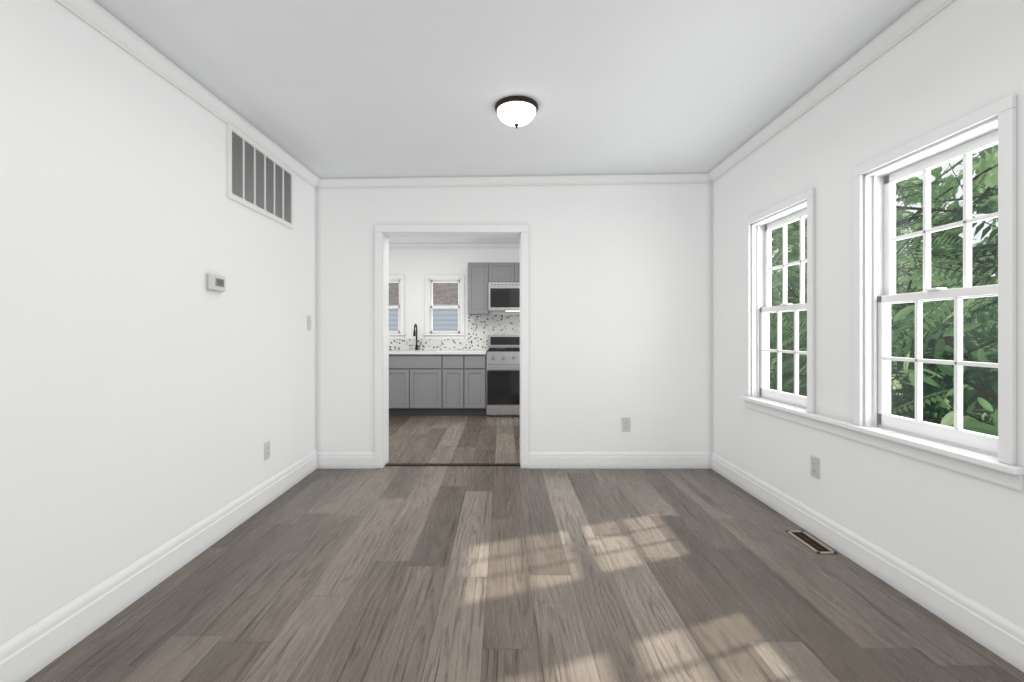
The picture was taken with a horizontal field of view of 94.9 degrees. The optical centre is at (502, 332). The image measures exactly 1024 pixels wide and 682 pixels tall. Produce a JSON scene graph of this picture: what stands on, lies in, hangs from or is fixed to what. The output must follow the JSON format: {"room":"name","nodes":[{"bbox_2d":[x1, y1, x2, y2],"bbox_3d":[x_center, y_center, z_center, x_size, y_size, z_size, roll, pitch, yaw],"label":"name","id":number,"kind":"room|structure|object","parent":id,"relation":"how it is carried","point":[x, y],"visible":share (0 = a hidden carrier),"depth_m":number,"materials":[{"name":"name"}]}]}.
{"room":"empty dining room","nodes":[
{"label":"empty dining room","id":0,"kind":"room"},
{"bbox_2d":[0,0,315,644],"bbox_3d":[-1.712,-0.199,1.301,0.200,2.726,5.902,0,0,0],"label":"wall","id":1,"kind":"structure","parent":0,"point":[154,393],"depth_m":1.98,"materials":[{"name":"paint"}]},
{"bbox_2d":[0,449,319,681],"bbox_3d":[-1.604,1.082,1.301,0.016,0.163,5.502,0,0,0],"label":"baseboard","id":2,"kind":"structure","parent":1,"relation":"attached to","point":[31,651],"depth_m":2.00,"materials":[{"name":"paint"}]},
{"bbox_2d":[55,0,322,187],"bbox_3d":[-1.582,-1.252,1.300,0.060,0.125,5.502,0,0,0],"label":"crown molding","id":3,"kind":"structure","parent":1,"relation":"attached to","point":[103,21],"depth_m":2.24,"materials":[{"name":"paint"}]},
{"bbox_2d":[206,273,224,292],"bbox_3d":[-1.597,-0.279,2.619,0.029,0.096,0.143,0,0,0],"label":"thermostat","id":4,"kind":"object","parent":1,"relation":"attached to","point":[215,283],"visible":1,"depth_m":2.59,"materials":[{"name":"white plastic"}]},
{"bbox_2d":[227,122,293,228],"bbox_3d":[-1.606,-1.012,3.168,0.012,0.442,0.852,0,0,0],"label":"air vent","id":5,"kind":"object","parent":1,"relation":"in","point":[260,180],"visible":1,"depth_m":3.08,"materials":[{"name":"white metal"}]},
{"bbox_2d":[265,441,269,459],"bbox_3d":[-1.607,0.803,3.211,0.008,0.115,0.070,0,0,0],"label":"electrical outlet","id":6,"kind":"object","parent":1,"relation":"attached to","point":[267,450],"visible":1,"depth_m":3.20,"materials":[{"name":"white plastic"}]},
{"bbox_2d":[307,316,310,329],"bbox_3d":[-1.603,-0.083,3.905,0.016,0.115,0.070,0,0,0],"label":"light switch","id":7,"kind":"object","parent":1,"relation":"attached to","point":[308,322],"visible":1,"depth_m":3.89,"materials":[{"name":"white plastic"}]},
{"bbox_2d":[389,248,519,338],"bbox_3d":[-0.550,-0.099,7.271,4.800,2.526,0.200,0,0,0],"label":"wall","id":8,"kind":"structure","parent":0,"point":[414,266],"depth_m":7.17,"materials":[{"name":"paint"}]},
{"bbox_2d":[389,275,405,338],"bbox_3d":[-1.803,-0.395,7.218,0.635,0.971,0.185,0,0,0],"label":"kitchen window","id":9,"kind":"structure","parent":8,"relation":"in","point":[399,333],"depth_m":7.15,"materials":[{"name":"paint"}]},
{"bbox_2d":[424,275,465,338],"bbox_3d":[-0.888,-0.395,7.218,0.635,0.971,0.185,0,0,0],"label":"kitchen window","id":10,"kind":"structure","parent":8,"relation":"in","point":[430,280],"depth_m":7.16,"materials":[{"name":"paint"}]},
{"bbox_2d":[389,315,519,349],"bbox_3d":[-0.974,-0.010,7.165,3.548,0.533,0.009,0,0,0],"label":"tile backsplash","id":11,"kind":"structure","parent":8,"relation":"attached to","point":[481,328],"depth_m":7.16,"materials":[{"name":"tile"}]},
{"bbox_2d":[389,243,519,247],"bbox_3d":[-0.550,-1.330,7.140,4.400,0.064,0.060,0,0,0],"label":"crown molding","id":12,"kind":"structure","parent":8,"relation":"attached to","point":[391,245],"depth_m":7.14,"materials":[{"name":"paint"}]},
{"bbox_2d":[468,262,488,313],"bbox_3d":[-0.364,-0.654,7.005,0.302,0.750,0.328,0,0,0],"label":"upper cabinet","id":13,"kind":"object","parent":8,"relation":"attached to","point":[481,275],"depth_m":6.85,"materials":[{"name":"grey wood"}]},
{"bbox_2d":[488,262,519,281],"bbox_3d":[0.002,-0.882,7.005,0.430,0.294,0.328,0,0,0],"label":"upper cabinet","id":14,"kind":"object","parent":8,"relation":"attached to","point":[497,271],"depth_m":6.84,"materials":[{"name":"grey wood"}]},
{"bbox_2d":[488,282,519,311],"bbox_3d":[0.168,-0.527,6.958,0.756,0.411,0.422,0,0,0],"label":"microwave","id":15,"kind":"object","parent":14,"relation":"attached to","point":[503,296],"visible":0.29,"depth_m":6.78,"materials":[{"name":"silver metal"}]},
{"bbox_2d":[389,238,519,242],"bbox_3d":[-0.550,-1.422,5.811,4.800,0.120,3.119,0,0,0],"label":"ceiling","id":16,"kind":"structure","parent":0,"point":[454,240],"depth_m":6.92,"materials":[{"name":"paint"}]},
{"bbox_2d":[94,0,919,177],"bbox_3d":[0.095,-1.433,1.301,3.418,0.359,5.506,0,0,0],"label":"ceiling","id":17,"kind":"structure","parent":0,"point":[363,88],"depth_m":2.39,"materials":[{"name":"paint"}]},
{"bbox_2d":[495,96,537,128],"bbox_3d":[0.079,-1.263,2.754,0.254,0.132,0.254,0,0,0],"label":"lamp","id":18,"kind":"object","parent":17,"relation":"attached to","point":[516,111],"visible":1,"depth_m":2.68,"materials":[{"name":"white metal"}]},
{"bbox_2d":[316,183,711,451],"bbox_3d":[0.095,-0.199,4.152,3.414,2.726,0.200,0,0,0],"label":"wall","id":19,"kind":"structure","parent":0,"point":[620,301],"depth_m":4.05,"materials":[{"name":"paint"}]},
{"bbox_2d":[320,452,374,468],"bbox_3d":[-1.341,1.085,4.044,0.478,0.156,0.016,0,0,0],"label":"baseboard","id":20,"kind":"structure","parent":19,"relation":"attached to","point":[328,460],"depth_m":4.04,"materials":[{"name":"paint"}]},
{"bbox_2d":[375,225,528,468],"bbox_3d":[-0.441,0.117,4.152,1.322,2.094,0.238,0,0,0],"label":"door frame","id":21,"kind":"structure","parent":19,"relation":"attached to","point":[384,234],"depth_m":4.03,"materials":[{"name":"paint"}]},
{"bbox_2d":[323,173,706,187],"bbox_3d":[0.085,-1.304,4.021,3.270,0.113,0.060,0,0,0],"label":"crown molding","id":22,"kind":"structure","parent":19,"relation":"attached to","point":[673,177],"depth_m":4.02,"materials":[{"name":"paint"}]},
{"bbox_2d":[529,452,707,468],"bbox_3d":[1.000,1.093,4.044,1.560,0.142,0.016,0,0,0],"label":"baseboard","id":23,"kind":"structure","parent":19,"relation":"attached to","point":[537,460],"depth_m":4.04,"materials":[{"name":"paint"}]},
{"bbox_2d":[622,418,629,430],"bbox_3d":[1.060,0.789,4.047,0.070,0.115,0.008,0,0,0],"label":"electrical outlet","id":24,"kind":"object","parent":19,"relation":"attached to","point":[625,424],"visible":1,"depth_m":4.04,"materials":[{"name":"white plastic"}]},
{"bbox_2d":[25,415,1023,681],"bbox_3d":[-0.474,1.210,2.860,4.952,0.107,9.021,0,0,0],"label":"floor","id":25,"kind":"structure","parent":0,"point":[497,575],"depth_m":2.10,"materials":[{"name":"wood"}]},
{"bbox_2d":[389,354,392,365],"bbox_3d":[-1.962,0.731,6.860,0.568,0.864,0.618,0,0,0],"label":"base cabinet","id":26,"kind":"object","parent":25,"relation":"on","point":[390,355],"depth_m":6.55,"materials":[{"name":"grey wood"}]},
{"bbox_2d":[389,366,436,414],"bbox_3d":[-1.304,0.833,6.860,0.893,0.660,0.618,0,0,0],"label":"base cabinet","id":27,"kind":"object","parent":25,"relation":"on","point":[412,389],"depth_m":6.56,"materials":[{"name":"grey wood"}]},
{"bbox_2d":[437,354,468,414],"bbox_3d":[-0.706,0.731,6.860,0.444,0.864,0.618,0,0,0],"label":"base cabinet","id":28,"kind":"object","parent":25,"relation":"on","point":[437,384],"depth_m":6.55,"materials":[{"name":"grey wood"}]},
{"bbox_2d":[389,350,486,353],"bbox_3d":[-1.492,0.371,6.846,2.511,0.226,0.646,0,0,0],"label":"countertop","id":29,"kind":"structure","parent":28,"relation":"on","point":[437,351],"depth_m":6.55,"materials":[{"name":"white stone"}]},
{"bbox_2d":[413,324,421,349],"bbox_3d":[-1.277,0.060,7.011,0.108,0.395,0.225,0,0,0],"label":"kitchen faucet","id":30,"kind":"object","parent":29,"relation":"on","point":[415,334],"visible":1,"depth_m":7.08,"materials":[{"name":"black metal"}]},
{"bbox_2d":[469,354,485,414],"bbox_3d":[-0.421,0.731,6.860,0.369,0.864,0.618,0,0,0],"label":"base cabinet","id":31,"kind":"object","parent":25,"relation":"on","point":[477,362],"depth_m":6.56,"materials":[{"name":"grey wood"}]},
{"bbox_2d":[486,335,519,415],"bbox_3d":[0.147,0.596,6.820,0.755,1.135,0.676,0,0,0],"label":"range","id":32,"kind":"object","parent":25,"relation":"on","point":[503,375],"visible":0.58,"depth_m":6.54,"materials":[{"name":"silver metal"}]},
{"bbox_2d":[785,530,837,553],"bbox_3d":[1.710,1.161,2.617,0.105,0.005,0.285,0,0,0],"label":"floor vent","id":33,"kind":"object","parent":25,"relation":"in","point":[811,542],"visible":1,"depth_m":2.61,"materials":[{"name":"beige metal"}]},
{"bbox_2d":[712,0,1023,627],"bbox_3d":[1.864,-0.199,1.301,0.125,2.726,5.902,0,0,0],"label":"wall","id":34,"kind":"structure","parent":0,"point":[955,60],"depth_m":2.33,"materials":[{"name":"paint"}]},
{"bbox_2d":[745,188,814,412],"bbox_3d":[1.869,-0.174,3.084,0.175,1.324,0.745,0,0,0],"label":"window","id":35,"kind":"structure","parent":34,"relation":"in","point":[759,227],"depth_m":3.18,"materials":[{"name":"paint"}]},
{"bbox_2d":[811,456,818,478],"bbox_3d":[1.797,0.773,2.710,0.008,0.115,0.070,0,0,0],"label":"electrical outlet","id":36,"kind":"object","parent":34,"relation":"attached to","point":[814,466],"visible":1,"depth_m":2.70,"materials":[{"name":"white plastic"}]},
{"bbox_2d":[707,0,954,182],"bbox_3d":[1.772,-1.346,1.300,0.060,0.104,5.502,0,0,0],"label":"crown molding","id":37,"kind":"structure","parent":34,"relation":"attached to","point":[922,11],"depth_m":2.45,"materials":[{"name":"paint"}]},
{"bbox_2d":[708,452,1023,671],"bbox_3d":[1.794,1.093,1.301,0.016,0.142,5.502,0,0,0],"label":"baseboard","id":38,"kind":"structure","parent":34,"relation":"attached to","point":[1003,637],"depth_m":2.12,"materials":[{"name":"paint"}]},
{"bbox_2d":[740,95,1023,491],"bbox_3d":[1.857,-0.144,2.552,0.200,1.385,1.869,0,0,0],"label":"window","id":39,"kind":"structure","parent":34,"relation":"in","point":[875,238],"depth_m":2.05,"materials":[{"name":"paint"}]},
{"label":"outside","id":40,"kind":"structure","parent":0,"visible":0},
{"bbox_2d":[389,283,457,330],"bbox_3d":[-3.900,-1.099,12.391,10.800,5.526,4.360,0,0,0],"label":"house","id":41,"kind":"structure","parent":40,"point":[438,299],"depth_m":10.57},
{"bbox_2d":[769,144,997,436],"bbox_3d":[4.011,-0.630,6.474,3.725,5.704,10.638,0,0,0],"label":"foliage","id":42,"kind":"object","parent":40,"point":[991,165],"depth_m":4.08,"materials":[{"name":"green plant"}]}
]}

